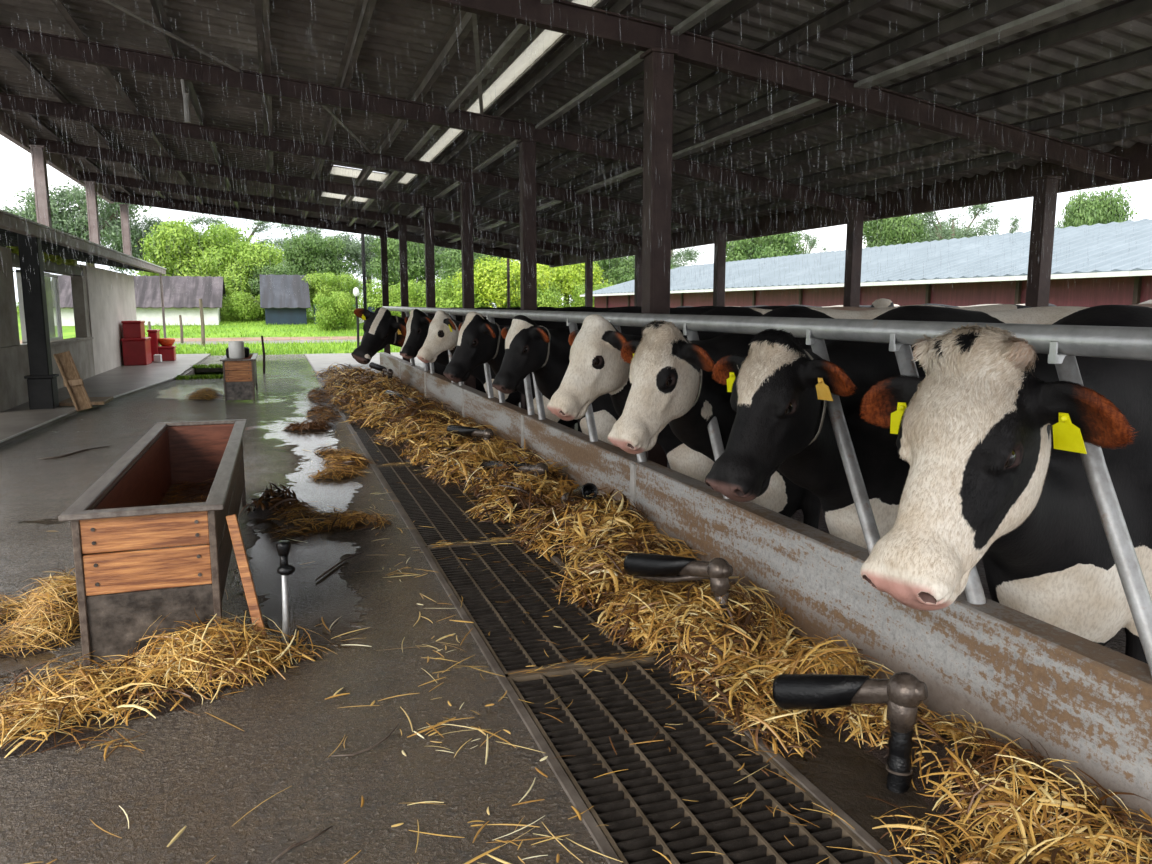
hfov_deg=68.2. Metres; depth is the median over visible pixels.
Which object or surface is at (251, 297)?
bush
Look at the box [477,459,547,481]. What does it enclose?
pipe
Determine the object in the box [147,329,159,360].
box
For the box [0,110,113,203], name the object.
beam
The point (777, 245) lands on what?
tree
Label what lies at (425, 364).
bar
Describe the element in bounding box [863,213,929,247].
tree
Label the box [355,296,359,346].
lamp post
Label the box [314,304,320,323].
bush
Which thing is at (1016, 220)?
tree
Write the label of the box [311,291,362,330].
bush
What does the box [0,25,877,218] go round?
rafter
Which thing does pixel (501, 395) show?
bar
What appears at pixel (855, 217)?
post
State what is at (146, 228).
tree
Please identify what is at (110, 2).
brace
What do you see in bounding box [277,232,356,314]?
tree
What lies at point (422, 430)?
heap
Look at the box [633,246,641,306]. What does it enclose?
post
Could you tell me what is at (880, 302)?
cow
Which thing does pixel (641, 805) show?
floor grate
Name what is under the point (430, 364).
bar
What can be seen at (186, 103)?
hanging rod
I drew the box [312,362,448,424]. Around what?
heap
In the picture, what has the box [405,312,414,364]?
bar
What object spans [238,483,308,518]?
heap
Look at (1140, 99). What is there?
purlin
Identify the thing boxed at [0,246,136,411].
wall
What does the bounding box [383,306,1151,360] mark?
rail
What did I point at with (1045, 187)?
post
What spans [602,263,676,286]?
tree
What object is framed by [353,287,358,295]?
lamp
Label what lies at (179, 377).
grass
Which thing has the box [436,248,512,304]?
tree
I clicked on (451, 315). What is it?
bar
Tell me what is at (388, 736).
twig
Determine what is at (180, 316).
stake
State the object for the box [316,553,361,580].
twig
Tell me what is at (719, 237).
post
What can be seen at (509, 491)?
heap
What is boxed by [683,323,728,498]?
bar
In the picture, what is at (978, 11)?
purlin
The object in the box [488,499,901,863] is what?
trim
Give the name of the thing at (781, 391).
cow
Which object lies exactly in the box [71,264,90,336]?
wall pier
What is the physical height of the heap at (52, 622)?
0.217 m
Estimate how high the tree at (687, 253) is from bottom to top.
6.432 m
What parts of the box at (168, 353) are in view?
lid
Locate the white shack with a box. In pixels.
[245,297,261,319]
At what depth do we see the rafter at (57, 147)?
12.04 m
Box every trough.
[58,419,246,665]
[220,353,257,400]
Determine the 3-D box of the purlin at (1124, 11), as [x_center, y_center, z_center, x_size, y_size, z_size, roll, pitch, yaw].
[1.081,-2.693,8.612,0.090,0.075,22.120,-3,9,-19]
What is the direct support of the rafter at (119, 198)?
on the steel column at (383, 239)
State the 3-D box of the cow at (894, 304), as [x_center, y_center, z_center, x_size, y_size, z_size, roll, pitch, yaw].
[2.816,-0.860,10.041,3.153,1.297,0.694,-4,9,-26]
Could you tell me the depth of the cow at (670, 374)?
3.80 m
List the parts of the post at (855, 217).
cap plate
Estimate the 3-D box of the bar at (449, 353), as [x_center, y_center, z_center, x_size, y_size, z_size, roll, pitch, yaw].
[-1.478,-0.955,9.995,0.070,0.918,0.328,-4,9,-26]
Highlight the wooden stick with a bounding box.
[226,514,269,647]
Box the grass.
[175,364,222,379]
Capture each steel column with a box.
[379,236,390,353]
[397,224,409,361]
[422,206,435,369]
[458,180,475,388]
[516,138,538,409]
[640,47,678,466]
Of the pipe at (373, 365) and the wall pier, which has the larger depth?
the wall pier
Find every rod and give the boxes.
[181,79,190,122]
[276,540,294,652]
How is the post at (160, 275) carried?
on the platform
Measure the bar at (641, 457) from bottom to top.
0.892 m
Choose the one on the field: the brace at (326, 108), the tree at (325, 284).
the tree at (325, 284)
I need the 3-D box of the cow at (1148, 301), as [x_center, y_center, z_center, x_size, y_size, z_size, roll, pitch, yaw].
[4.247,-0.274,5.920,3.215,1.327,0.692,-4,9,-26]
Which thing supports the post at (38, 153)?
on the roof at (65, 245)
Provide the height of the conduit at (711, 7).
0.030 m
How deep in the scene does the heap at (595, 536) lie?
4.27 m
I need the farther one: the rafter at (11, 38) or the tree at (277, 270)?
the tree at (277, 270)
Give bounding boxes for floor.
[0,352,1144,863]
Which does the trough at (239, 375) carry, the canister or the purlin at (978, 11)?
the canister
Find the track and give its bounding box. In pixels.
[20,339,361,344]
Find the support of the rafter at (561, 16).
on the steel column at (658, 62)
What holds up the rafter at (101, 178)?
on the steel column at (402, 227)
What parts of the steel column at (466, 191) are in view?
cap plate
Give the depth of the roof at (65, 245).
12.59 m
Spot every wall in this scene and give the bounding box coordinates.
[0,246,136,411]
[380,352,1151,848]
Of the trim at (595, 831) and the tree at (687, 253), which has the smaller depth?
the trim at (595, 831)
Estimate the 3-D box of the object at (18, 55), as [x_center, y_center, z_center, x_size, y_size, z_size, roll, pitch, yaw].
[-4.491,-3.089,6.594,0.090,0.075,22.120,-3,9,-19]
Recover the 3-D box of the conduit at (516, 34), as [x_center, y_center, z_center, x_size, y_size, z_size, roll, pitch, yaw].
[-2.035,-3.182,10.056,0.060,0.030,17.000,-3,9,-19]
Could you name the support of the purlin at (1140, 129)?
attached to the rafter at (9, 102)
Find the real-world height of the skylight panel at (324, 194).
0.158 m
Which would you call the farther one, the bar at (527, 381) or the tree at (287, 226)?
the tree at (287, 226)
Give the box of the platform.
[0,354,210,446]
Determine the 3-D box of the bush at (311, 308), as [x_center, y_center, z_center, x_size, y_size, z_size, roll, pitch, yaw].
[-17.155,-7.693,50.320,4.022,2.192,3.913,2,9,16]
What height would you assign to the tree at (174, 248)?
5.456 m
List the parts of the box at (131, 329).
lid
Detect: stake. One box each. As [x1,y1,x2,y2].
[179,315,183,342]
[199,299,204,346]
[261,336,265,372]
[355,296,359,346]
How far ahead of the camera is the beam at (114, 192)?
17.61 m
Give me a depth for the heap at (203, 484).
4.87 m
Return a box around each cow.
[351,307,554,375]
[400,306,595,392]
[417,306,639,407]
[443,306,721,431]
[492,306,783,454]
[547,305,942,482]
[608,304,1030,528]
[640,305,765,307]
[705,303,1151,548]
[788,304,899,307]
[859,305,1151,663]
[871,299,1055,307]
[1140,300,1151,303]
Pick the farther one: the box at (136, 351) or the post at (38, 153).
the box at (136, 351)
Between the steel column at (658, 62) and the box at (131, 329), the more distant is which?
the box at (131, 329)
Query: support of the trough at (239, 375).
on the floor
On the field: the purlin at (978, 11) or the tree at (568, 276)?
the tree at (568, 276)
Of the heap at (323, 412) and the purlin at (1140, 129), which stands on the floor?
the heap at (323, 412)
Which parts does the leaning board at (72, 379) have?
rail, rail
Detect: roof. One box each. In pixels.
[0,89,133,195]
[0,209,165,274]
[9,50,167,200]
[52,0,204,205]
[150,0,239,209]
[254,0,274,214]
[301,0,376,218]
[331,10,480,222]
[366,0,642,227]
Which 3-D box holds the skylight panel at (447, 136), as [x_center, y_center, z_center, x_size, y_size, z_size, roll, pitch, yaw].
[-1.285,-3.078,8.708,0.162,0.098,2.640,-3,9,-19]
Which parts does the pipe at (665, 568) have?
rod, leg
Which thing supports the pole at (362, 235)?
on the field
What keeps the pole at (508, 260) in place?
on the field
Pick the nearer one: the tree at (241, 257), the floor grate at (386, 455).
the floor grate at (386, 455)
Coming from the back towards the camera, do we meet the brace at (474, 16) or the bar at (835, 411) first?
the brace at (474, 16)
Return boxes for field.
[18,311,397,375]
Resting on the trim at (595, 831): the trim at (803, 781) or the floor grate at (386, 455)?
the floor grate at (386, 455)
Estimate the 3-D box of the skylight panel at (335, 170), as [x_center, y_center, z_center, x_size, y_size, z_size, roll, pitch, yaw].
[-2.998,-3.581,11.718,0.752,0.158,0.750,-3,9,-19]
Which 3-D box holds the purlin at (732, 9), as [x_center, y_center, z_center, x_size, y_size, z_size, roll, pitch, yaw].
[-0.336,-2.839,8.092,0.090,0.075,22.120,-3,9,-19]
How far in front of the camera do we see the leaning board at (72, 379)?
10.13 m
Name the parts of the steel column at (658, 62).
cap plate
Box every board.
[53,351,92,411]
[59,397,113,405]
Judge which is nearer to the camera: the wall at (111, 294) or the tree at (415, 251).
the wall at (111, 294)
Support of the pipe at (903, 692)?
in the heap at (999, 812)
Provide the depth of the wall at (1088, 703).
2.72 m
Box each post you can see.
[17,233,58,408]
[28,145,51,240]
[84,181,100,254]
[119,204,131,264]
[159,274,165,337]
[584,255,593,306]
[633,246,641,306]
[712,232,727,305]
[843,209,866,306]
[1025,175,1062,306]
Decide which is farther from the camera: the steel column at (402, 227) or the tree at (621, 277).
the tree at (621, 277)
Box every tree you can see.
[0,203,78,271]
[5,179,156,266]
[102,213,168,275]
[132,215,255,276]
[170,213,282,249]
[192,239,285,299]
[228,261,292,296]
[263,223,335,266]
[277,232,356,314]
[302,271,362,308]
[323,232,388,293]
[366,236,444,290]
[434,246,452,281]
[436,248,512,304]
[448,255,555,307]
[537,261,607,305]
[583,255,634,285]
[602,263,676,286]
[671,246,707,267]
[726,232,806,261]
[793,231,831,253]
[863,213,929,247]
[901,203,998,243]
[922,215,976,241]
[976,213,1023,234]
[1055,219,1063,227]
[1057,185,1136,227]
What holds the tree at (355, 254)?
on the field
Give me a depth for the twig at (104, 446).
7.31 m
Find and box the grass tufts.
[144,315,401,355]
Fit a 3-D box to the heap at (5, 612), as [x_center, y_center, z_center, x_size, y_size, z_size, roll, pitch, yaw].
[-2.703,0.685,3.429,1.060,0.163,0.800,-3,9,-19]
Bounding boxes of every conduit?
[348,0,553,225]
[387,0,730,231]
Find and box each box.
[121,321,144,337]
[121,337,151,365]
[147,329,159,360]
[154,354,161,362]
[158,346,175,360]
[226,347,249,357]
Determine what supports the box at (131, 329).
on the box at (136, 351)
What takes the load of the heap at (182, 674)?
on the floor
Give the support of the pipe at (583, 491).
on the heap at (595, 536)
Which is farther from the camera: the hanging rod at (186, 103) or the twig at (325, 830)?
the hanging rod at (186, 103)
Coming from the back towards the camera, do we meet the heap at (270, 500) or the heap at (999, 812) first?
the heap at (270, 500)
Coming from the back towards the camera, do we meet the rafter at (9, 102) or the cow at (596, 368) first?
the rafter at (9, 102)
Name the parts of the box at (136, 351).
lid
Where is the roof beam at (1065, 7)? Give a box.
[448,0,1103,242]
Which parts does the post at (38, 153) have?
cap plate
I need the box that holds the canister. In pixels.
[228,341,244,358]
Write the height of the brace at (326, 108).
0.094 m
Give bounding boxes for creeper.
[6,246,76,265]
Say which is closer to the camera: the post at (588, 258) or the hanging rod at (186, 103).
the hanging rod at (186, 103)
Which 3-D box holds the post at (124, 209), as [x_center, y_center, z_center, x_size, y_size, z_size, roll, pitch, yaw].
[-8.815,-3.871,16.666,0.208,1.149,0.208,-3,9,-19]
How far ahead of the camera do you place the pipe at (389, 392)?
10.23 m
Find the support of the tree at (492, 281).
on the field
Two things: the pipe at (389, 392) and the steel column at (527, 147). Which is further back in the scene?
the pipe at (389, 392)
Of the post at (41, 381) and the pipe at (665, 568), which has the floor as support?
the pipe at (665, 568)
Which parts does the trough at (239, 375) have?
corner post, corner post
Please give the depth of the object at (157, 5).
7.37 m
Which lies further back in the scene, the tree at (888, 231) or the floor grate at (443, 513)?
the tree at (888, 231)
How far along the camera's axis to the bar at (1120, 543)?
2.06 m
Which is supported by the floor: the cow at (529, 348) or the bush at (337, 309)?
the cow at (529, 348)
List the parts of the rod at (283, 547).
knob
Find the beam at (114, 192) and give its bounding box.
[113,191,549,258]
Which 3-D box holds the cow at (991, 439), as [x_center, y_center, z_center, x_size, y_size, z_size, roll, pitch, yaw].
[2.007,0.222,2.737,3.132,1.271,0.867,-5,9,-28]
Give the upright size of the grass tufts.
0.996 m
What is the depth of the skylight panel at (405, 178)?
11.43 m
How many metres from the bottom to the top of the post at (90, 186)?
1.149 m
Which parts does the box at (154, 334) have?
lid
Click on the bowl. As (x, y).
(163, 341)
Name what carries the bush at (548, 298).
on the field
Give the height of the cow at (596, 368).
1.271 m
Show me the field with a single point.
(68, 331)
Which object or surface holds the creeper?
on the trim at (69, 270)
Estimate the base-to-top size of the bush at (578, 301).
2.696 m
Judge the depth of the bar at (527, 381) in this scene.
6.91 m
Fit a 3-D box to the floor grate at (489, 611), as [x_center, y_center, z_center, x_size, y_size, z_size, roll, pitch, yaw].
[-0.249,0.728,3.796,0.570,0.043,1.656,-3,9,-19]
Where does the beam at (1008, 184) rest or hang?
attached to the ceiling
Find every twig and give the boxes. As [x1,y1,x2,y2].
[38,446,108,459]
[271,825,332,862]
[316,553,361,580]
[331,724,398,756]
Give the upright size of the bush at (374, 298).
2.634 m
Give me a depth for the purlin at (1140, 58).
5.73 m
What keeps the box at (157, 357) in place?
on the platform
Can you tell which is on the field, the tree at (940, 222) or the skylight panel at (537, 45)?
the tree at (940, 222)
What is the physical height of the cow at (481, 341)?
1.270 m
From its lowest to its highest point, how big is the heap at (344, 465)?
0.105 m
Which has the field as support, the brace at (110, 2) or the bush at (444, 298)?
the bush at (444, 298)
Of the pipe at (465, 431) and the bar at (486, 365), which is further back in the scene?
the bar at (486, 365)
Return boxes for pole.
[361,234,366,322]
[507,259,509,307]
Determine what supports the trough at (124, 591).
on the floor
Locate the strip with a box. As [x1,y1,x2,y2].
[0,372,183,442]
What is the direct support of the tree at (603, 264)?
on the field
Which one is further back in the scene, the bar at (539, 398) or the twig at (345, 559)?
the bar at (539, 398)
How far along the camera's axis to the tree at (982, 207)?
39.51 m
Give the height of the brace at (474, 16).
0.079 m
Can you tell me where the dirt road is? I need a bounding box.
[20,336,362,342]
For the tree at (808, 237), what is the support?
on the field
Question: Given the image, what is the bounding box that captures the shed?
[580,218,1151,307]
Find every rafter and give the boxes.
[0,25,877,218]
[0,93,746,237]
[28,137,641,245]
[76,170,600,259]
[110,193,554,265]
[417,0,1129,181]
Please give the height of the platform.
0.100 m
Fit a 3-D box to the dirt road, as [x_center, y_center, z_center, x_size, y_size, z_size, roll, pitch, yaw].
[-17.066,-3.613,33.650,70.000,0.055,3.900,-3,9,-19]
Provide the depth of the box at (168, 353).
19.46 m
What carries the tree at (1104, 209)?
on the field
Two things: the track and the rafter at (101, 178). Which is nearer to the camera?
the rafter at (101, 178)
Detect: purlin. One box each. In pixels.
[393,0,762,231]
[414,0,891,235]
[438,0,1033,239]
[460,0,1151,241]
[485,46,1151,247]
[509,89,1151,252]
[537,120,1151,255]
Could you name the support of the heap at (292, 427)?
on the floor
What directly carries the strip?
on the platform
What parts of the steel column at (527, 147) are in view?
cap plate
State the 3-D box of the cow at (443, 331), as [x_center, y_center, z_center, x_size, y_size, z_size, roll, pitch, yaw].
[-0.314,-0.756,9.433,3.017,1.268,0.789,-4,9,-26]
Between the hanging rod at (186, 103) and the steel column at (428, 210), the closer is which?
the hanging rod at (186, 103)
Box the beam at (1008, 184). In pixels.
[550,142,1151,266]
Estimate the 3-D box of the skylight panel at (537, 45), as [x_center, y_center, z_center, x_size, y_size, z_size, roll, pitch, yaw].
[-0.386,-2.705,6.152,0.162,0.098,2.810,-3,9,-19]
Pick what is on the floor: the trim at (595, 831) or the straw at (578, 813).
the straw at (578, 813)
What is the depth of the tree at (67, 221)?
50.34 m
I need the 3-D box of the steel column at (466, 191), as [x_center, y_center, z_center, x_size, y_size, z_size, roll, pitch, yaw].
[-1.308,-1.628,10.324,0.200,2.742,0.200,-3,9,-19]
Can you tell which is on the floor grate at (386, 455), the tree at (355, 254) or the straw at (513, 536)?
the straw at (513, 536)
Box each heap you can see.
[0,568,80,661]
[0,588,32,625]
[0,608,334,760]
[138,478,213,549]
[183,387,222,399]
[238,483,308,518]
[265,501,393,542]
[281,418,334,431]
[303,387,341,430]
[306,443,376,481]
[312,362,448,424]
[354,394,528,468]
[420,434,578,524]
[505,487,708,609]
[586,576,893,718]
[720,651,1151,863]
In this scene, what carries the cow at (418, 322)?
on the floor
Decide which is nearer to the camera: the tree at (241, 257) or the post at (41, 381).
the post at (41, 381)
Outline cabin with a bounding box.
[259,274,310,324]
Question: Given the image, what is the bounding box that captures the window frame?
[16,269,62,343]
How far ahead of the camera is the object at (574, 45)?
6.55 m
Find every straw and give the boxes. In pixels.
[26,430,621,863]
[346,412,892,863]
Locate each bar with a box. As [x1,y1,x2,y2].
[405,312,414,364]
[422,310,434,372]
[424,363,427,370]
[448,350,452,381]
[449,312,463,385]
[484,363,493,397]
[487,314,504,402]
[514,315,534,414]
[532,372,545,419]
[566,317,597,441]
[608,319,646,461]
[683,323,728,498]
[806,329,880,554]
[889,333,985,603]
[1048,341,1151,676]
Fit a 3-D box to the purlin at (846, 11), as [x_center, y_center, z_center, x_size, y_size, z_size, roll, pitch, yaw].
[0.136,-2.790,8.266,0.090,0.075,22.120,-3,9,-19]
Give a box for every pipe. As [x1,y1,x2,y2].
[369,362,392,379]
[384,390,417,403]
[447,425,493,444]
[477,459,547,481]
[561,483,597,505]
[624,552,732,621]
[773,672,927,793]
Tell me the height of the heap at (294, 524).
0.100 m
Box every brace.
[103,0,239,71]
[321,105,372,153]
[471,13,483,113]
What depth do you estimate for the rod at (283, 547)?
3.10 m
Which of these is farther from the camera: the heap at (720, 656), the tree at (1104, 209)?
the tree at (1104, 209)
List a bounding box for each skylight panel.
[320,192,368,203]
[329,164,389,182]
[395,153,435,185]
[422,100,487,157]
[470,0,601,108]
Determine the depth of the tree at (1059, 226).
33.80 m
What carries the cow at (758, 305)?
on the floor
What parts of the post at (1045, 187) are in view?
cap plate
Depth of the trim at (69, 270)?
13.24 m
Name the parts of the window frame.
panel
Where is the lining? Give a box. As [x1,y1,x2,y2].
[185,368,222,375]
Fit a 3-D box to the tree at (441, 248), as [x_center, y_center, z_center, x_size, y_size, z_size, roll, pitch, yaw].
[-8.255,-11.161,59.862,6.108,6.020,6.126,6,10,34]
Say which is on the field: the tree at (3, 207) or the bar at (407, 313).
the tree at (3, 207)
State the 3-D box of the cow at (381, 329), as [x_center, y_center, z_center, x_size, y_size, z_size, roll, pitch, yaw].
[-1.621,-1.222,12.621,3.412,1.268,0.692,-3,9,-22]
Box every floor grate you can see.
[343,413,413,465]
[376,464,520,546]
[426,539,654,676]
[507,655,886,863]
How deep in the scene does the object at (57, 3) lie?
7.52 m
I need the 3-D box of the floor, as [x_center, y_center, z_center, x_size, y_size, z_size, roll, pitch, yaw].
[-3.314,-0.100,10.376,16.500,0.301,27.600,-3,9,-19]
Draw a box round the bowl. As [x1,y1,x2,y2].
[158,338,174,345]
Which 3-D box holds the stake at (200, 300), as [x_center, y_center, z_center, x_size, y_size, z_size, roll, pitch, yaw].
[-12.431,-3.594,28.274,0.127,1.653,0.116,0,8,3]
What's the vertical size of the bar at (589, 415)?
0.896 m
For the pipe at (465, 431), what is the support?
on the heap at (422, 430)
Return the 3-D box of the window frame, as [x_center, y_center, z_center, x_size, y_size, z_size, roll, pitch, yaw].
[-8.269,-1.847,13.177,0.484,1.350,3.878,-5,10,-31]
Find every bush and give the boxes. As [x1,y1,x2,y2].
[16,301,19,317]
[220,290,264,321]
[306,292,313,315]
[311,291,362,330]
[314,304,320,323]
[357,278,425,316]
[413,276,495,307]
[490,281,572,307]
[567,282,616,306]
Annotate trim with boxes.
[11,253,82,275]
[305,354,621,863]
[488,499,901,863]
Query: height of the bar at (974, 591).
0.879 m
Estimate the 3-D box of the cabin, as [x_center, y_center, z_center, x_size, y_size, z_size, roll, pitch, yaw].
[-14.744,-6.453,43.095,2.300,3.029,4.740,-3,9,-19]
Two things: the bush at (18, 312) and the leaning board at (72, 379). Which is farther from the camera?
the bush at (18, 312)
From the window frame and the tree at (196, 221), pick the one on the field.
the tree at (196, 221)
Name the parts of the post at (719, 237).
cap plate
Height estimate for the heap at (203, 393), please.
0.178 m
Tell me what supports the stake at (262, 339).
on the floor
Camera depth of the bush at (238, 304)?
41.83 m
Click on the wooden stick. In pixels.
(232, 521)
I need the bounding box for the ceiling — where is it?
[0,0,1151,256]
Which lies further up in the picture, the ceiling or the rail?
the ceiling
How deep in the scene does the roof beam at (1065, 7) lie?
5.08 m

